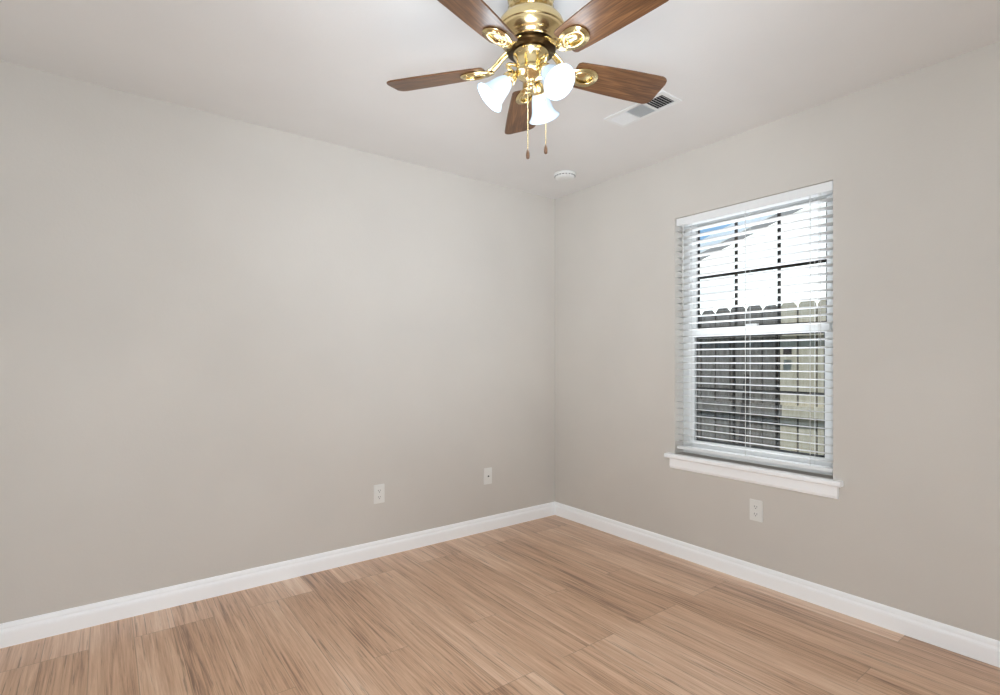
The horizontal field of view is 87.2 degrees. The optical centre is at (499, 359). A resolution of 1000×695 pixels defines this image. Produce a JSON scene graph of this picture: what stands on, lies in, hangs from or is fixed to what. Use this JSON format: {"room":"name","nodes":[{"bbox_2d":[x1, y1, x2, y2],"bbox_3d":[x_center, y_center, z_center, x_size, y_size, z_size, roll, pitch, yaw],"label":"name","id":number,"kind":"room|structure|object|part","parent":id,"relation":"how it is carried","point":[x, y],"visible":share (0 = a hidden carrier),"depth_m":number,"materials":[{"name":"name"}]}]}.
{"room":"empty bedroom","nodes":[
{"label":"empty bedroom","id":0,"kind":"room"},
{"bbox_2d":[0,61,554,623],"bbox_3d":[-0.981,-0.026,3.105,3.711,2.440,0.150,0,0,-37],"label":"wall","id":1,"kind":"structure","parent":0,"point":[228,345],"depth_m":2.72,"materials":[{"name":"paint"}]},
{"bbox_2d":[0,502,555,648],"bbox_3d":[-0.930,1.145,3.038,3.411,0.097,0.017,0,0,-37],"label":"baseboard","id":2,"kind":"structure","parent":1,"relation":"attached to","point":[20,631],"depth_m":2.71,"materials":[{"name":"white wood"}]},
{"bbox_2d":[374,484,384,503],"bbox_3d":[-0.734,0.814,3.192,0.070,0.114,0.007,0,0,-37],"label":"electrical outlet","id":3,"kind":"object","parent":1,"relation":"attached to","point":[379,493],"visible":1,"depth_m":3.19,"materials":[{"name":"white plastic"}]},
{"bbox_2d":[484,467,491,484],"bbox_3d":[-0.082,0.814,3.680,0.070,0.114,0.014,0,0,-37],"label":"outlet","id":4,"kind":"object","parent":1,"relation":"attached to","point":[487,475],"visible":1,"depth_m":3.68,"materials":[{"name":"white plastic"}]},
{"bbox_2d":[0,515,999,694],"bbox_3d":[0.092,1.254,1.681,3.711,0.120,3.715,0,0,-37],"label":"floor","id":5,"kind":"structure","parent":0,"point":[554,605],"depth_m":2.24,"materials":[{"name":"brown wood"}]},
{"bbox_2d":[0,0,999,198],"bbox_3d":[0.092,-1.306,1.681,3.711,0.120,3.715,0,0,-37],"label":"ceiling","id":6,"kind":"structure","parent":0,"point":[324,70],"depth_m":2.20,"materials":[{"name":"paint"}]},
{"bbox_2d":[387,0,668,158],"bbox_3d":[0.128,-0.956,1.775,1.023,0.580,0.981,0,0,-37],"label":"fan","id":7,"kind":"object","parent":6,"relation":"hanging from","point":[530,37],"visible":1,"depth_m":1.74,"materials":[{"name":"brown wood"}]},
{"bbox_3d":[-0.223,-1.011,1.894,0.363,0.039,0.135,0,0,16],"label":"blade","id":8,"kind":"part","parent":7,"relation":"part of","materials":[{"name":"brown wood"}]},
{"bbox_3d":[-0.085,-1.011,1.517,0.135,0.039,0.363,0,0,34],"label":"blade","id":9,"kind":"part","parent":7,"relation":"part of","materials":[{"name":"brown wood"}]},
{"bbox_3d":[-0.026,-0.910,1.792,0.117,0.120,0.107,0,0,-37],"label":"lamp shade","id":10,"kind":"part","parent":7,"relation":"part of","materials":[{"name":"white glass"}]},
{"bbox_3d":[0.033,-0.976,1.793,0.051,0.078,0.049,0,0,-37],"label":"light arm","id":11,"kind":"part","parent":7,"relation":"part of"},
{"bbox_3d":[0.093,-1.011,2.142,0.135,0.039,0.363,0,0,-2],"label":"blade","id":12,"kind":"part","parent":7,"relation":"part of","materials":[{"name":"brown wood"}]},
{"bbox_3d":[0.106,-1.161,1.800,0.239,0.170,0.239,0,0,-37],"label":"motor","id":13,"kind":"part","parent":7,"relation":"part of","materials":[{"name":"gold metal"}]},
{"bbox_3d":[0.134,-0.976,1.868,0.051,0.078,0.049,0,0,-37],"label":"light arm","id":14,"kind":"part","parent":7,"relation":"part of"},
{"bbox_3d":[0.152,-0.910,1.924,0.118,0.120,0.108,0,0,-37],"label":"lamp shade","id":15,"kind":"part","parent":7,"relation":"part of","materials":[{"name":"white glass"}]},
{"bbox_3d":[0.149,-0.976,1.742,0.048,0.078,0.051,0,0,-37],"label":"light arm","id":16,"kind":"part","parent":7,"relation":"part of"},
{"bbox_3d":[0.170,-0.926,1.713,0.048,0.066,0.066,0,0,-37],"label":"bulb","id":17,"kind":"part","parent":7,"relation":"part of","materials":[{"name":"white glass"}]},
{"bbox_3d":[0.180,-0.910,1.700,0.115,0.120,0.120,0,0,-37],"label":"lamp shade","id":18,"kind":"part","parent":7,"relation":"part of","materials":[{"name":"white glass"}]},
{"bbox_3d":[0.317,-1.011,1.532,0.135,0.039,0.363,0,0,-38],"label":"blade","id":19,"kind":"part","parent":7,"relation":"part of","materials":[{"name":"brown wood"}]},
{"bbox_3d":[0.427,-1.011,1.918,0.363,0.039,0.135,0,0,-20],"label":"blade","id":20,"kind":"part","parent":7,"relation":"part of","materials":[{"name":"brown wood"}]},
{"bbox_2d":[554,170,575,181],"bbox_3d":[0.435,-1.226,3.517,0.148,0.040,0.148,0,0,-37],"label":"smoke detector","id":21,"kind":"object","parent":6,"relation":"attached to","point":[565,175],"visible":1,"depth_m":3.47,"materials":[{"name":"white plastic"}]},
{"bbox_2d":[604,90,681,127],"bbox_3d":[0.705,-1.241,2.614,0.152,0.014,0.358,0,0,-37],"label":"ceiling vent","id":22,"kind":"object","parent":6,"relation":"in","point":[636,112],"visible":0.9,"depth_m":2.60,"materials":[{"name":"white metal"}]},
{"bbox_2d":[555,41,999,640],"bbox_3d":[1.514,-0.026,2.753,0.150,2.440,3.415,0,0,-37],"label":"wall","id":23,"kind":"structure","parent":0,"point":[909,517],"depth_m":2.44,"materials":[{"name":"paint"}]},
{"bbox_2d":[664,452,843,498],"bbox_3d":[1.347,0.618,2.878,0.123,0.092,0.965,0,0,-37],"label":"window sill","id":24,"kind":"structure","parent":23,"relation":"attached to","point":[824,486],"depth_m":2.78,"materials":[{"name":"white wood"}]},
{"bbox_2d":[677,181,832,474],"bbox_3d":[1.400,-0.147,2.917,0.145,1.438,0.875,0,0,-37],"label":"window blind","id":25,"kind":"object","parent":23,"relation":"in","point":[821,193],"depth_m":2.86,"materials":[{"name":"white plastic"}]},
{"bbox_2d":[682,224,683,315],"bbox_3d":[1.142,-0.146,3.157,0.083,1.345,0.037,0,0,5],"label":"blind cord","id":26,"kind":"object","parent":25,"relation":"hanging from","point":[683,224],"depth_m":3.17,"materials":[{"name":"white fabric"}]},
{"bbox_2d":[745,212,745,454],"bbox_3d":[1.360,-0.146,2.895,0.054,1.345,0.014,0,0,-37],"label":"blind cord","id":27,"kind":"object","parent":25,"relation":"hanging from","point":[745,298],"depth_m":2.90,"materials":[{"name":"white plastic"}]},
{"bbox_2d":[696,332,824,457],"bbox_3d":[1.426,0.174,2.937,0.008,0.637,0.729,0,0,-37],"label":"window grille","id":28,"kind":"object","parent":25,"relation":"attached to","point":[776,335],"depth_m":2.89,"materials":[{"name":"grey"}]},
{"bbox_2d":[698,202,826,327],"bbox_3d":[1.445,-0.505,2.951,0.008,0.632,0.729,0,0,-37],"label":"window grille","id":29,"kind":"object","parent":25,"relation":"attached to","point":[736,230],"depth_m":2.89,"materials":[{"name":"grey"}]},
{"bbox_2d":[820,206,820,345],"bbox_3d":[1.559,-0.146,2.607,0.037,1.345,0.079,0,0,11],"label":"blind cord","id":30,"kind":"object","parent":25,"relation":"hanging from","point":[820,206],"depth_m":2.57,"materials":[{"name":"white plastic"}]},
{"bbox_2d":[750,498,762,521],"bbox_3d":[1.371,0.806,2.812,0.007,0.114,0.070,0,0,-37],"label":"outlet","id":31,"kind":"object","parent":23,"relation":"attached to","point":[756,510],"visible":1,"depth_m":2.81,"materials":[{"name":"white plastic"}]},
{"bbox_2d":[556,502,999,667],"bbox_3d":[1.446,1.145,2.704,0.017,0.097,3.360,0,0,-37],"label":"baseboard","id":32,"kind":"structure","parent":23,"relation":"attached to","point":[981,648],"depth_m":2.57,"materials":[{"name":"white wood"}]},
{"label":"outside","id":33,"kind":"structure","parent":0,"visible":0},
{"bbox_3d":[6.676,1.424,7.535,13.850,0.100,20.000,0,0,-37],"label":"ground","id":34,"kind":"structure","parent":33,"visible":0},
{"bbox_2d":[698,305,781,448],"bbox_3d":[0.881,0.437,6.443,0.060,1.874,5.031,0,0,-37],"label":"fence","id":35,"kind":"object","parent":34,"relation":"on","point":[752,381],"depth_m":4.75,"materials":[{"name":"grey wood"}]},
{"bbox_2d":[701,308,817,453],"bbox_3d":[2.505,0.474,4.392,0.015,1.800,10.000,0,0,-37],"label":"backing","id":36,"kind":"object","parent":34,"relation":"on","point":[762,383],"depth_m":4.63,"materials":[{"name":"grey wood"}]},
{"bbox_2d":[700,203,825,314],"bbox_3d":[5.100,-1.653,5.096,0.300,6.053,14.000,0,0,-37],"label":"house siding","id":37,"kind":"object","parent":34,"relation":"on","point":[774,276],"depth_m":6.89,"materials":[{"name":"white"}]},
{"bbox_2d":[700,207,804,259],"bbox_3d":[4.981,-2.524,5.005,0.600,4.370,14.000,0,0,-37],"label":"soffit","id":38,"kind":"structure","parent":37,"relation":"attached to","point":[743,236],"depth_m":7.07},
{"bbox_2d":[700,213,776,252],"bbox_3d":[4.733,-2.574,4.819,0.020,4.510,14.000,0,0,-37],"label":"fascia","id":39,"kind":"object","parent":38,"relation":"attached to","point":[731,231],"depth_m":7.03,"materials":[{"name":"white"}]},
{"bbox_2d":[780,300,825,454],"bbox_3d":[3.919,0.437,2.411,0.060,1.874,5.133,0,0,-37],"label":"fence","id":40,"kind":"object","parent":34,"relation":"on","point":[803,422],"depth_m":4.31,"materials":[{"name":"beige wood"}]},
{"bbox_2d":[738,349,791,444],"bbox_3d":[2.257,0.639,4.543,0.030,1.470,0.500,0,0,-37],"label":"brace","id":41,"kind":"object","parent":40,"relation":"attached to","point":[787,351],"depth_m":4.64,"materials":[{"name":"grey wood"}]}
]}

